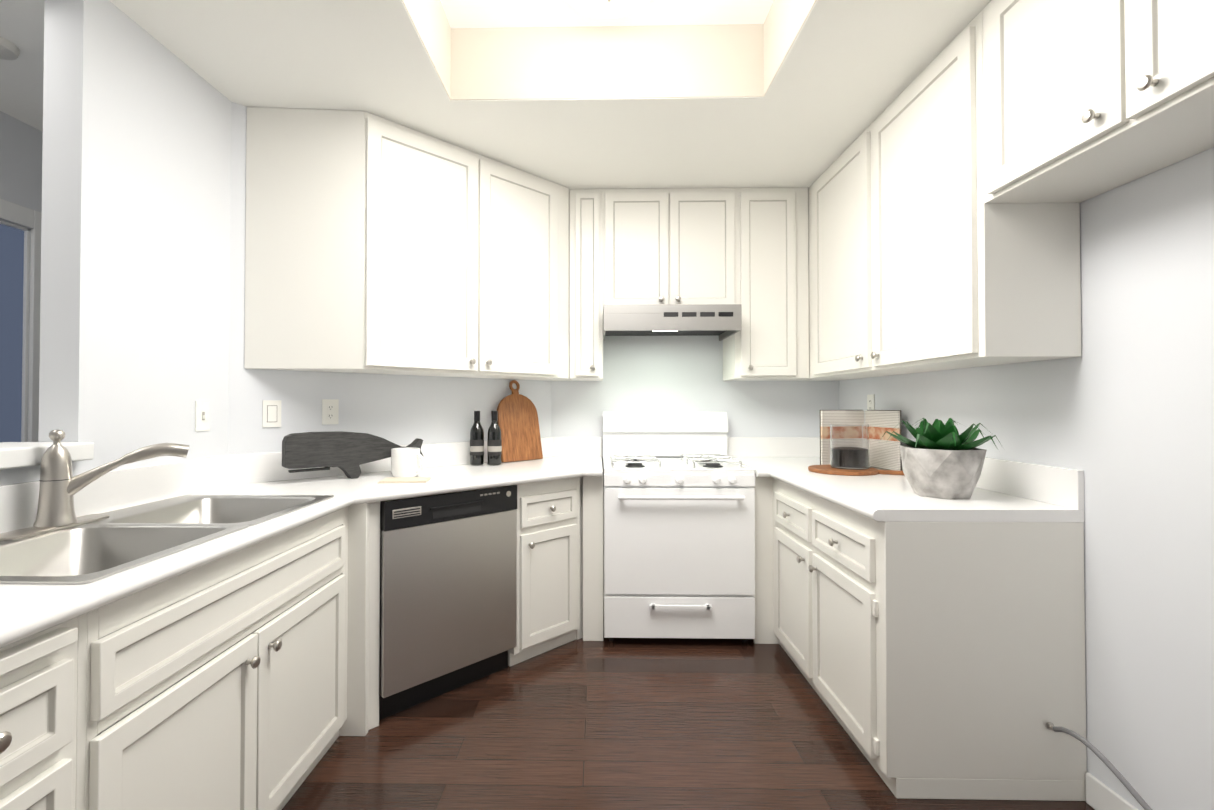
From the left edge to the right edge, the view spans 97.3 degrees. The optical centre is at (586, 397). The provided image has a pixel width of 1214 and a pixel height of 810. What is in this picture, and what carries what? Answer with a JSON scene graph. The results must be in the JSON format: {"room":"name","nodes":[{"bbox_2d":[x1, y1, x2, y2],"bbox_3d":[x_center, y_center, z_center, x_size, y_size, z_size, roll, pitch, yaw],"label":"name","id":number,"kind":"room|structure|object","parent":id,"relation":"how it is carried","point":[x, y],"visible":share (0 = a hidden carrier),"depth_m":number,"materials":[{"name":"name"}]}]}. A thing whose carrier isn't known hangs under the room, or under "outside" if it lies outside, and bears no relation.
{"room":"kitchen","nodes":[
{"label":"kitchen","id":0,"kind":"room"},
{"bbox_2d":[0,111,42,441],"bbox_3d":[-2.635,-0.004,0.647,0.120,2.520,7.420,0,-1,1],"label":"wall","id":1,"kind":"structure","parent":0,"point":[21,145],"depth_m":2.39,"materials":[{"name":"white paint"}]},
{"bbox_2d":[0,224,23,441],"bbox_3d":[-2.582,0.253,1.873,0.038,2.029,1.068,0,-1,1],"label":"door","id":2,"kind":"structure","parent":1,"relation":"attached to","point":[11,283],"depth_m":2.37,"materials":[{"name":"blue"}]},
{"bbox_2d":[0,199,41,441],"bbox_3d":[-2.602,0.205,1.874,0.138,2.135,1.270,0,-1,1],"label":"door frame","id":3,"kind":"structure","parent":1,"relation":"attached to","point":[22,216],"depth_m":2.43,"materials":[{"name":"white paint"}]},
{"bbox_2d":[0,0,230,735],"bbox_3d":[-1.606,-0.018,-0.429,0.120,2.520,5.310,0,-1,1],"label":"wall","id":4,"kind":"structure","parent":0,"point":[135,262],"depth_m":1.75,"materials":[{"name":"white paint"}]},
{"bbox_2d":[0,442,93,469],"bbox_3d":[-1.631,0.127,-0.753,0.263,0.052,4.665,0,-1,1],"label":"sill","id":5,"kind":"structure","parent":4,"relation":"on","point":[19,454],"depth_m":1.42,"materials":[{"name":"white paint"}]},
{"bbox_2d":[195,401,209,431],"bbox_3d":[-1.488,0.073,2.074,0.016,0.117,0.072,0,-1,1],"label":"light switch","id":6,"kind":"object","parent":4,"relation":"attached to","point":[202,415],"visible":1,"depth_m":2.07,"materials":[{"name":"white plastic"}]},
{"bbox_2d":[228,102,550,454],"bbox_3d":[-0.920,0.027,2.893,1.360,2.520,1.360,0,-1,1],"label":"wall","id":7,"kind":"structure","parent":0,"point":[402,409],"depth_m":2.52,"materials":[{"name":"white paint"}]},
{"bbox_2d":[262,400,280,426],"bbox_3d":[-1.375,0.072,2.331,0.072,0.117,0.008,1,-1,-44],"label":"light switch","id":8,"kind":"object","parent":7,"relation":"attached to","point":[271,413],"visible":1,"depth_m":2.33,"materials":[{"name":"white plastic"}]},
{"bbox_2d":[244,107,363,372],"bbox_3d":[-1.198,-0.681,2.280,0.382,1.118,0.336,1,-1,-44],"label":"upper cabinet","id":9,"kind":"object","parent":7,"relation":"attached to","point":[304,237],"depth_m":2.28,"materials":[{"name":"white paint"}]},
{"bbox_2d":[322,399,338,424],"bbox_3d":[-1.201,0.068,2.499,0.072,0.117,0.008,1,-1,-44],"label":"electrical outlet","id":10,"kind":"object","parent":7,"relation":"attached to","point":[330,411],"visible":1,"depth_m":2.50,"materials":[{"name":"white plastic"}]},
{"bbox_2d":[356,111,559,379],"bbox_3d":[-0.670,-0.674,2.788,1.083,1.118,0.336,1,-1,-44],"label":"upper cabinet","id":11,"kind":"object","parent":7,"relation":"attached to","point":[374,244],"depth_m":2.59,"materials":[{"name":"white paint"}]},
{"bbox_2d":[540,185,570,380],"bbox_3d":[-0.163,-0.667,3.275,0.323,1.118,0.336,1,-1,-44],"label":"upper cabinet","id":12,"kind":"object","parent":7,"relation":"attached to","point":[562,208],"depth_m":3.09,"materials":[{"name":"white paint"}]},
{"bbox_2d":[0,0,990,189],"bbox_3d":[-1.276,-1.486,0.880,5.910,0.450,7.900,0,-1,1],"label":"ceiling","id":13,"kind":"structure","parent":0,"point":[848,72],"depth_m":2.21,"materials":[{"name":"white paint"}]},
{"bbox_2d":[0,37,19,59],"bbox_3d":[-2.081,-1.229,1.873,0.124,0.035,0.124,0,-1,1],"label":"smoke detector","id":14,"kind":"object","parent":13,"relation":"attached to","point":[9,50],"visible":1,"depth_m":1.88,"materials":[{"name":"white plastic"}]},
{"bbox_2d":[282,616,1094,809],"bbox_3d":[-1.276,1.289,0.843,5.910,0.060,7.900,0,-1,1],"label":"floor","id":15,"kind":"structure","parent":0,"point":[664,724],"depth_m":1.95,"materials":[{"name":"brown wood"}]},
{"bbox_2d":[0,598,123,809],"bbox_3d":[-1.212,0.822,0.824,0.612,0.874,0.368,0,-1,1],"label":"base cabinet","id":16,"kind":"object","parent":15,"relation":"on","point":[61,685],"depth_m":0.93,"materials":[{"name":"white paint"}]},
{"bbox_2d":[0,437,602,648],"bbox_3d":[-0.734,0.306,1.069,1.563,0.165,4.750,0,-1,1],"label":"countertop","id":17,"kind":"structure","parent":16,"relation":"on","point":[27,610],"depth_m":1.89,"materials":[{"name":"stone"}]},
{"bbox_2d":[0,430,188,540],"bbox_3d":[-1.323,0.217,1.450,0.269,0.261,0.335,0,-1,1],"label":"faucet","id":18,"kind":"object","parent":17,"relation":"on","point":[60,486],"visible":1,"depth_m":1.42,"materials":[{"name":"silver metal"}]},
{"bbox_2d":[0,495,333,639],"bbox_3d":[-1.192,0.441,1.462,0.547,0.185,0.940,0,-1,1],"label":"sink","id":19,"kind":"object","parent":17,"relation":"in","point":[118,541],"visible":0.29,"depth_m":1.44,"materials":[{"name":"silver metal"}]},
{"bbox_2d":[282,431,423,478],"bbox_3d":[-1.044,0.259,2.438,0.615,0.213,0.059,1,-1,-44],"label":"sculpture","id":20,"kind":"object","parent":17,"relation":"on","point":[347,453],"visible":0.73,"depth_m":2.35,"materials":[{"name":"black wood"}]},
{"bbox_2d":[378,477,430,482],"bbox_3d":[-0.791,0.360,2.326,0.200,0.008,0.130,0,-1,-7],"label":"napkin","id":21,"kind":"object","parent":17,"relation":"on","point":[405,480],"visible":1,"depth_m":2.29,"materials":[{"name":"beige fabric"}]},
{"bbox_2d":[391,447,424,476],"bbox_3d":[-0.820,0.302,2.468,0.171,0.128,0.127,0,-1,21],"label":"mug","id":22,"kind":"object","parent":21,"relation":"on","point":[405,462],"visible":0.94,"depth_m":2.42,"materials":[{"name":"white ceramic"}]},
{"bbox_2d":[470,411,483,464],"bbox_3d":[-0.606,0.224,2.944,0.078,0.298,0.078,0,-1,1],"label":"wine bottle","id":23,"kind":"object","parent":17,"relation":"on","point":[476,443],"visible":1,"depth_m":2.91,"materials":[{"name":"black glass"}]},
{"bbox_2d":[487,411,501,465],"bbox_3d":[-0.509,0.224,2.942,0.078,0.298,0.078,0,-1,1],"label":"wine bottle","id":24,"kind":"object","parent":17,"relation":"on","point":[494,446],"visible":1,"depth_m":2.91,"materials":[{"name":"black glass"}]},
{"bbox_2d":[497,380,542,462],"bbox_3d":[-0.408,0.134,3.171,0.290,0.486,0.020,1,-12,-44],"label":"cutting board","id":25,"kind":"object","parent":17,"relation":"on","point":[518,422],"visible":0.96,"depth_m":3.15,"materials":[{"name":"brown wood"}]},
{"bbox_2d":[379,485,516,719],"bbox_3d":[-0.750,0.846,2.481,0.632,0.870,0.584,1,-1,-44],"label":"dishwasher","id":26,"kind":"object","parent":15,"relation":"on","point":[448,592],"visible":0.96,"depth_m":2.25,"materials":[{"name":"grey metal"}]},
{"bbox_2d":[508,477,587,666],"bbox_3d":[-0.382,0.849,2.868,0.427,0.874,0.591,1,-1,-44],"label":"base cabinet","id":27,"kind":"object","parent":15,"relation":"on","point":[559,562],"depth_m":2.67,"materials":[{"name":"white paint"}]},
{"bbox_2d":[603,411,754,642],"bbox_3d":[0.484,0.686,3.051,0.778,1.204,0.720,0,-1,1],"label":"stove","id":28,"kind":"object","parent":15,"relation":"on","point":[678,524],"visible":1,"depth_m":2.75,"materials":[{"name":"white metal"}]},
{"bbox_2d":[753,476,1086,800],"bbox_3d":[1.223,0.841,2.245,0.723,0.874,1.110,0,-1,1],"label":"base cabinet","id":29,"kind":"object","parent":15,"relation":"on","point":[938,660],"visible":0.98,"depth_m":1.69,"materials":[{"name":"white paint"}]},
{"bbox_2d":[727,437,1083,521],"bbox_3d":[1.232,0.326,2.550,0.722,0.165,1.710,0,-1,1],"label":"countertop","id":30,"kind":"structure","parent":29,"relation":"on","point":[1009,491],"depth_m":1.91,"materials":[{"name":"stone"}]},
{"bbox_2d":[808,464,903,475],"bbox_3d":[1.334,0.359,2.610,0.466,0.018,0.315,0,-1,28],"label":"round board","id":31,"kind":"object","parent":30,"relation":"on","point":[826,469],"visible":0.62,"depth_m":2.54,"materials":[{"name":"brown wood"}]},
{"bbox_2d":[830,424,869,469],"bbox_3d":[1.307,0.242,2.656,0.176,0.215,0.176,0,-1,1],"label":"glass jar","id":32,"kind":"object","parent":31,"relation":"on","point":[849,446],"visible":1,"depth_m":2.58,"materials":[{"name":"clear glass"}]},
{"bbox_2d":[820,410,901,470],"bbox_3d":[1.399,0.218,2.774,0.312,0.304,0.280,0,-1,1],"label":"cookbook","id":33,"kind":"object","parent":30,"relation":"on","point":[884,453],"visible":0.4,"depth_m":2.81,"materials":[{"name":"grey paper"}]},
{"bbox_2d":[900,445,986,498],"bbox_3d":[1.298,0.272,1.956,0.276,0.175,0.244,0,-1,-11],"label":"planter","id":34,"kind":"object","parent":30,"relation":"on","point":[945,474],"visible":0.85,"depth_m":1.87,"materials":[{"name":"concrete"}]},
{"bbox_2d":[881,418,1003,449],"bbox_3d":[1.314,0.140,1.950,0.384,0.127,0.397,0,-1,-11],"label":"succulent","id":35,"kind":"object","parent":34,"relation":"in","point":[937,434],"visible":0.96,"depth_m":1.89,"materials":[{"name":"green plant"}]},
{"bbox_2d":[551,335,838,468],"bbox_3d":[0.666,0.035,3.482,2.130,2.520,0.120,0,-1,1],"label":"wall","id":36,"kind":"structure","parent":0,"point":[662,373],"depth_m":3.42,"materials":[{"name":"white paint"}]},
{"bbox_2d":[569,189,602,380],"bbox_3d":[-0.001,-0.667,3.281,0.197,1.118,0.321,0,-1,1],"label":"upper cabinet","id":37,"kind":"object","parent":36,"relation":"attached to","point":[585,313],"depth_m":3.13,"materials":[{"name":"white paint"}]},
{"bbox_2d":[601,188,732,310],"bbox_3d":[0.482,-0.867,3.274,0.770,0.718,0.321,0,-1,1],"label":"upper cabinet","id":38,"kind":"object","parent":36,"relation":"attached to","point":[659,246],"depth_m":3.12,"materials":[{"name":"white paint"}]},
{"bbox_2d":[603,304,741,340],"bbox_3d":[0.475,-0.435,3.179,0.756,0.142,0.501,0,-1,1],"label":"range hood","id":39,"kind":"object","parent":38,"relation":"attached to","point":[723,321],"visible":1,"depth_m":2.93,"materials":[{"name":"silver metal"}]},
{"bbox_2d":[723,187,808,380],"bbox_3d":[1.083,-0.668,3.259,0.431,1.118,0.321,0,-1,1],"label":"upper cabinet","id":40,"kind":"object","parent":36,"relation":"attached to","point":[747,248],"depth_m":3.11,"materials":[{"name":"white paint"}]},
{"bbox_2d":[839,147,1213,809],"bbox_3d":[1.605,-0.011,0.128,0.120,2.520,6.550,0,-1,1],"label":"wall","id":41,"kind":"structure","parent":0,"point":[1120,411],"depth_m":1.52,"materials":[{"name":"white paint"}]},
{"bbox_2d":[791,272,838,380],"bbox_3d":[1.443,-0.668,3.214,0.321,1.118,0.398,0,-1,1],"label":"upper cabinet","id":42,"kind":"object","parent":41,"relation":"attached to","point":[808,379],"depth_m":3.11,"materials":[{"name":"white paint"}]},
{"bbox_2d":[808,133,919,379],"bbox_3d":[1.433,-0.675,2.701,0.321,1.118,0.629,0,-1,1],"label":"upper cabinet","id":43,"kind":"object","parent":41,"relation":"attached to","point":[835,199],"depth_m":2.71,"materials":[{"name":"white paint"}]},
{"bbox_2d":[867,394,874,409],"bbox_3d":[1.598,0.043,3.003,0.008,0.117,0.072,0,-1,1],"label":"electrical outlet","id":44,"kind":"object","parent":41,"relation":"attached to","point":[870,402],"visible":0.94,"depth_m":2.99,"materials":[{"name":"white plastic"}]},
{"bbox_2d":[863,18,1081,371],"bbox_3d":[1.420,-0.684,2.047,0.321,1.118,0.680,0,-1,1],"label":"upper cabinet","id":45,"kind":"object","parent":41,"relation":"attached to","point":[949,283],"depth_m":1.86,"materials":[{"name":"white paint"}]},
{"bbox_2d":[975,0,1213,207],"bbox_3d":[1.404,-0.940,1.242,0.321,0.628,0.933,0,-1,1],"label":"upper cabinet","id":46,"kind":"object","parent":41,"relation":"attached to","point":[977,162],"depth_m":1.39,"materials":[{"name":"white paint"}]},
{"bbox_2d":[1085,772,1137,809],"bbox_3d":[1.521,1.190,-0.744,0.014,0.095,4.836,0,-1,1],"label":"baseboard","id":47,"kind":"structure","parent":41,"relation":"attached to","point":[1100,795],"depth_m":1.62,"materials":[{"name":"white paint"}]},
{"bbox_2d":[1046,722,1151,809],"bbox_3d":[1.501,1.135,1.392,0.024,0.260,0.584,0,-1,-9],"label":"hose","id":48,"kind":"object","parent":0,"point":[1114,770],"visible":1,"depth_m":1.52,"materials":[{"name":"grey"}]}
]}

